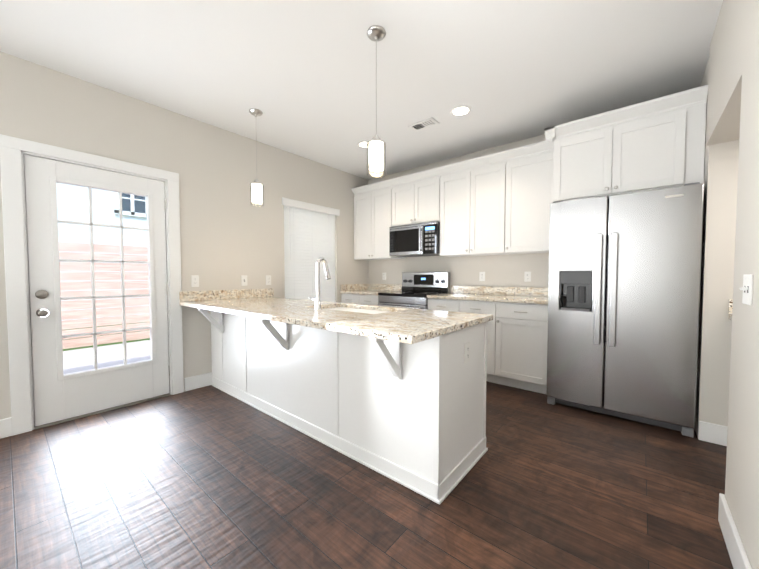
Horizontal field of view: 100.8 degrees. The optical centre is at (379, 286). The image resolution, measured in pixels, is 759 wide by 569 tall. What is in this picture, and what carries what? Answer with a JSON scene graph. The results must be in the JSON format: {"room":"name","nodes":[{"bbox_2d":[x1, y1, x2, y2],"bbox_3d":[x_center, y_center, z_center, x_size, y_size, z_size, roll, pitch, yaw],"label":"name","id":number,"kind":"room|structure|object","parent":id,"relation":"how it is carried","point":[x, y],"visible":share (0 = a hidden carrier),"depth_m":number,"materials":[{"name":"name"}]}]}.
{"room":"kitchen","nodes":[
{"label":"kitchen","id":0,"kind":"room"},
{"bbox_2d":[0,51,368,418],"bbox_3d":[-2.377,-0.304,2.724,0.150,2.740,6.980,2,3,40],"label":"wall","id":1,"kind":"structure","parent":0,"point":[229,235],"depth_m":3.22,"materials":[{"name":"paint"}]},
{"bbox_2d":[0,417,11,438],"bbox_3d":[-3.541,1.053,1.243,0.016,0.135,2.780,2,3,40],"label":"baseboard","id":2,"kind":"structure","parent":1,"relation":"attached to","point":[5,424],"depth_m":2.26,"materials":[{"name":"paint"}]},
{"bbox_2d":[0,134,183,435],"bbox_3d":[-2.377,-0.012,2.725,0.181,2.156,1.115,2,3,40],"label":"door frame","id":3,"kind":"structure","parent":1,"relation":"attached to","point":[13,150],"depth_m":2.33,"materials":[{"name":"paint"}]},
{"bbox_2d":[24,154,169,425],"bbox_3d":[-2.348,0.030,2.708,0.185,2.040,0.896,2,3,40],"label":"door","id":4,"kind":"structure","parent":1,"relation":"in","point":[58,394],"depth_m":2.59,"materials":[{"name":"paint"}]},
{"bbox_2d":[191,275,198,286],"bbox_3d":[-1.881,-0.057,3.205,0.008,0.117,0.072,2,3,40],"label":"electrical outlet","id":5,"kind":"object","parent":1,"relation":"attached to","point":[194,280],"visible":1,"depth_m":3.20,"materials":[{"name":"plastic"}]},
{"bbox_2d":[179,289,273,300],"bbox_3d":[-1.641,0.083,3.486,0.020,0.100,1.030,2,3,40],"label":"backsplash","id":6,"kind":"structure","parent":1,"relation":"attached to","point":[212,295],"depth_m":3.38,"materials":[{"name":"beige stone"}]},
{"bbox_2d":[241,275,246,285],"bbox_3d":[-1.545,-0.071,3.598,0.021,0.117,0.072,2,3,40],"label":"light switch","id":7,"kind":"object","parent":1,"relation":"attached to","point":[243,280],"visible":1,"depth_m":3.59,"materials":[{"name":"plastic"}]},
{"bbox_2d":[266,275,270,284],"bbox_3d":[-1.355,-0.080,3.837,0.008,0.117,0.072,2,3,40],"label":"electrical outlet","id":8,"kind":"object","parent":1,"relation":"attached to","point":[268,279],"visible":1,"depth_m":3.83,"materials":[{"name":"plastic"}]},
{"bbox_2d":[282,197,339,301],"bbox_3d":[-0.933,-0.425,4.356,0.102,1.415,0.970,2,3,40],"label":"window blinds","id":9,"kind":"object","parent":1,"relation":"attached to","point":[309,239],"visible":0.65,"depth_m":4.32,"materials":[{"name":"plastic"}]},
{"bbox_2d":[340,284,367,291],"bbox_3d":[-0.388,0.008,4.993,0.020,0.099,0.623,2,3,40],"label":"backsplash","id":10,"kind":"structure","parent":1,"relation":"attached to","point":[345,287],"depth_m":4.91,"materials":[{"name":"beige stone"}]},
{"bbox_2d":[0,0,722,179],"bbox_3d":[-0.224,-1.658,0.883,5.750,0.100,6.980,2,3,40],"label":"ceiling","id":11,"kind":"structure","parent":0,"point":[300,75],"depth_m":2.31,"materials":[{"name":"paint"}]},
{"bbox_2d":[249,108,263,206],"bbox_3d":[-1.191,-1.238,3.044,0.132,0.898,0.132,2,3,40],"label":"pendant light","id":12,"kind":"object","parent":11,"relation":"hanging from","point":[257,189],"visible":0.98,"depth_m":3.02,"materials":[{"name":"white glass"}]},
{"bbox_2d":[357,141,368,147],"bbox_3d":[-0.166,-1.708,3.775,0.204,0.010,0.204,2,3,40],"label":"recessed light","id":13,"kind":"object","parent":11,"relation":"in","point":[361,144],"visible":0.62,"depth_m":3.78,"materials":[{"name":"paint"}]},
{"bbox_2d":[366,25,385,177],"bbox_3d":[-0.021,-1.193,2.059,0.132,0.916,0.132,2,3,40],"label":"pendant light","id":14,"kind":"object","parent":11,"relation":"hanging from","point":[376,145],"visible":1,"depth_m":2.03,"materials":[{"name":"white glass"}]},
{"bbox_2d":[408,117,438,131],"bbox_3d":[0.461,-1.690,3.279,0.290,0.011,0.150,2,3,40],"label":"ceiling vent","id":15,"kind":"object","parent":11,"relation":"in","point":[424,124],"visible":0.98,"depth_m":3.27,"materials":[{"name":"metal"}]},
{"bbox_2d":[450,105,471,115],"bbox_3d":[0.778,-1.680,3.003,0.204,0.010,0.204,2,3,40],"label":"recessed light","id":16,"kind":"object","parent":11,"relation":"in","point":[461,110],"visible":1,"depth_m":3.00,"materials":[{"name":"paint"}]},
{"bbox_2d":[0,381,732,568],"bbox_3d":[-0.224,1.170,0.986,5.750,0.080,6.980,2,3,40],"label":"floor","id":17,"kind":"structure","parent":0,"point":[209,477],"depth_m":1.65,"materials":[{"name":"brown wood"}]},
{"bbox_2d":[207,309,222,390],"bbox_3d":[-1.488,0.603,3.503,0.258,0.870,0.637,2,3,40],"label":"base cabinet","id":18,"kind":"object","parent":17,"relation":"on","point":[216,345],"depth_m":3.25,"materials":[{"name":"paint"}]},
{"bbox_2d":[219,313,487,504],"bbox_3d":[-0.434,0.634,2.640,2.466,0.870,0.657,2,3,40],"label":"base cabinet","id":19,"kind":"object","parent":17,"relation":"on","point":[397,394],"depth_m":1.95,"materials":[{"name":"paint"}]},
{"bbox_2d":[180,297,492,344],"bbox_3d":[-0.612,0.183,2.591,2.752,0.035,0.965,2,3,40],"label":"countertop","id":20,"kind":"structure","parent":19,"relation":"on","point":[405,326],"depth_m":1.99,"materials":[{"name":"beige stone"}]},
{"bbox_2d":[307,257,330,308],"bbox_3d":[-0.466,-0.028,2.442,0.135,0.397,0.151,2,3,40],"label":"faucet","id":21,"kind":"object","parent":20,"relation":"on","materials":[{"name":"silver metal"}]},
{"bbox_2d":[323,305,390,312],"bbox_3d":[-0.199,0.298,2.525,0.797,0.213,0.431,2,3,40],"label":"sink","id":22,"kind":"object","parent":20,"relation":"in","point":[354,308],"depth_m":2.73,"materials":[{"name":"silver metal"}]},
{"bbox_2d":[464,342,469,363],"bbox_3d":[0.518,0.388,1.850,0.008,0.117,0.072,2,3,40],"label":"outlet","id":23,"kind":"object","parent":19,"relation":"attached to","point":[466,352],"visible":1,"depth_m":1.84,"materials":[{"name":"plastic"}]},
{"bbox_2d":[340,292,377,304],"bbox_3d":[-0.095,0.545,4.791,0.750,0.890,0.627,2,3,40],"label":"base cabinet","id":24,"kind":"object","parent":17,"relation":"on","point":[368,300],"depth_m":4.53,"materials":[{"name":"paint"}]},
{"bbox_2d":[348,288,380,295],"bbox_3d":[-0.099,0.083,4.768,0.754,0.035,0.643,2,3,40],"label":"countertop","id":25,"kind":"structure","parent":24,"relation":"on","point":[363,291],"depth_m":4.61,"materials":[{"name":"beige stone"}]},
{"bbox_2d":[378,272,449,308],"bbox_3d":[0.450,0.405,4.257,0.758,1.210,0.698,2,3,40],"label":"range","id":26,"kind":"object","parent":17,"relation":"on","point":[418,288],"visible":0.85,"depth_m":4.25,"materials":[{"name":"silver metal"}]},
{"bbox_2d":[427,296,503,383],"bbox_3d":[1.120,0.582,3.781,0.883,0.890,0.627,2,3,40],"label":"base cabinet","id":27,"kind":"object","parent":17,"relation":"on","point":[495,327],"depth_m":3.34,"materials":[{"name":"paint"}]},
{"bbox_2d":[500,304,547,393],"bbox_3d":[1.588,0.596,3.392,0.572,0.890,0.627,2,3,40],"label":"base cabinet","id":28,"kind":"object","parent":17,"relation":"on","point":[517,332],"depth_m":3.12,"materials":[{"name":"paint"}]},
{"bbox_2d":[428,292,547,303],"bbox_3d":[1.291,0.126,3.613,1.343,0.035,0.643,2,3,40],"label":"countertop","id":29,"kind":"structure","parent":28,"relation":"on","point":[453,295],"depth_m":3.41,"materials":[{"name":"beige stone"}]},
{"bbox_2d":[546,182,703,436],"bbox_3d":[2.102,0.155,2.779,0.957,1.817,0.813,2,3,40],"label":"refrigerator","id":30,"kind":"object","parent":17,"relation":"on","point":[624,298],"visible":1,"depth_m":2.45,"materials":[{"name":"silver metal"}]},
{"bbox_2d":[368,134,548,292],"bbox_3d":[2.018,-0.333,3.510,5.600,2.740,0.150,2,3,40],"label":"wall","id":31,"kind":"structure","parent":0,"point":[504,270],"depth_m":4.07,"materials":[{"name":"paint"}]},
{"bbox_2d":[351,178,404,259],"bbox_3d":[0.017,-0.976,4.821,0.812,1.100,0.352,2,3,40],"label":"upper cabinet","id":32,"kind":"object","parent":31,"relation":"attached to","point":[374,204],"depth_m":4.68,"materials":[{"name":"paint"}]},
{"bbox_2d":[395,169,438,225],"bbox_3d":[0.577,-1.179,4.348,0.765,0.660,0.352,2,3,40],"label":"upper cabinet","id":33,"kind":"object","parent":31,"relation":"attached to","point":[416,194],"depth_m":4.18,"materials":[{"name":"paint"}]},
{"bbox_2d":[389,221,439,256],"bbox_3d":[0.543,-0.635,4.331,0.756,0.405,0.452,2,3,40],"label":"microwave","id":34,"kind":"object","parent":33,"relation":"attached to","point":[417,240],"visible":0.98,"depth_m":4.16,"materials":[{"name":"silver metal"}]},
{"bbox_2d":[368,284,548,295],"bbox_3d":[0.908,0.032,4.334,2.856,0.099,0.020,2,3,40],"label":"backsplash","id":35,"kind":"structure","parent":31,"relation":"attached to","point":[383,287],"depth_m":3.91,"materials":[{"name":"beige stone"}]},
{"bbox_2d":[438,149,518,256],"bbox_3d":[1.184,-0.941,3.851,0.935,1.100,0.352,2,3,40],"label":"upper cabinet","id":36,"kind":"object","parent":31,"relation":"attached to","point":[497,203],"depth_m":3.67,"materials":[{"name":"paint"}]},
{"bbox_2d":[479,272,484,280],"bbox_3d":[1.308,-0.131,4.004,0.072,0.117,0.008,2,3,40],"label":"electrical outlet","id":37,"kind":"object","parent":31,"relation":"attached to","point":[481,276],"visible":1,"depth_m":4.00,"materials":[{"name":"plastic"}]},
{"bbox_2d":[524,272,530,281],"bbox_3d":[1.725,-0.118,3.658,0.072,0.117,0.008,2,3,40],"label":"electrical outlet","id":38,"kind":"object","parent":31,"relation":"attached to","point":[527,276],"visible":1,"depth_m":3.66,"materials":[{"name":"plastic"}]},
{"bbox_2d":[511,141,550,253],"bbox_3d":[1.671,-0.926,3.447,0.580,1.100,0.352,2,3,40],"label":"upper cabinet","id":39,"kind":"object","parent":31,"relation":"attached to","point":[530,164],"depth_m":3.29,"materials":[{"name":"paint"}]},
{"bbox_2d":[551,85,707,202],"bbox_3d":[2.181,-1.111,2.830,0.985,0.685,0.637,2,3,40],"label":"upper cabinet","id":40,"kind":"object","parent":31,"relation":"attached to","point":[659,143],"depth_m":2.53,"materials":[{"name":"paint"}]},
{"bbox_2d":[694,58,738,436],"bbox_3d":[3.131,-0.277,1.981,1.590,2.740,0.780,2,3,40],"label":"wall","id":41,"kind":"structure","parent":0,"point":[721,160],"depth_m":2.15,"materials":[{"name":"paint"}]},
{"bbox_2d":[698,421,727,445],"bbox_3d":[2.884,1.036,1.716,1.610,0.135,0.016,2,3,40],"label":"baseboard","id":42,"kind":"structure","parent":41,"relation":"attached to","point":[712,433],"depth_m":2.18,"materials":[{"name":"paint"}]},
{"bbox_2d":[728,299,732,319],"bbox_3d":[2.721,0.611,1.434,1.460,1.005,0.627,2,3,40],"label":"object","id":43,"kind":"structure","parent":41,"relation":"attached to","point":[730,309],"depth_m":2.10,"materials":[{"name":"paint"}]},
{"bbox_2d":[706,0,758,568],"bbox_3d":[1.055,-0.182,-0.635,1.775,2.740,5.900,2,3,40],"label":"wall","id":44,"kind":"structure","parent":0,"point":[733,100],"depth_m":1.31,"materials":[{"name":"paint"}]},
{"bbox_2d":[718,493,751,568],"bbox_3d":[0.049,1.113,-0.397,0.016,0.135,4.906,2,3,40],"label":"baseboard","id":45,"kind":"structure","parent":44,"relation":"attached to","point":[737,553],"depth_m":1.29,"materials":[{"name":"paint"}]},
{"bbox_2d":[739,274,752,304],"bbox_3d":[1.432,0.010,1.232,0.021,0.117,0.118,2,3,40],"label":"light switch","id":46,"kind":"object","parent":44,"relation":"attached to","point":[747,288],"visible":0.98,"depth_m":1.21,"materials":[{"name":"plastic"}]},
{"label":"outside","id":47,"kind":"structure","parent":0,"visible":0},
{"bbox_2d":[63,322,150,373],"bbox_3d":[-4.435,1.025,6.125,7.300,0.115,16.000,2,3,40],"label":"patio","id":48,"kind":"structure","parent":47,"point":[67,357],"depth_m":4.75,"materials":[{"name":"concrete"}]},
{"bbox_2d":[59,242,149,348],"bbox_3d":[-4.254,0.111,5.941,0.110,1.715,16.000,2,3,40],"label":"fence","id":49,"kind":"object","parent":48,"relation":"on","point":[67,282],"depth_m":5.40,"materials":[{"name":"brown wood"}]},
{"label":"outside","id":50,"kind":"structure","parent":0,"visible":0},
{"bbox_2d":[56,183,307,320],"bbox_3d":[-6.694,-3.155,9.155,0.260,8.030,22.000,2,3,40],"label":"neighbouring house","id":51,"kind":"structure","parent":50,"point":[141,218],"depth_m":8.30,"materials":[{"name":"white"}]}
]}

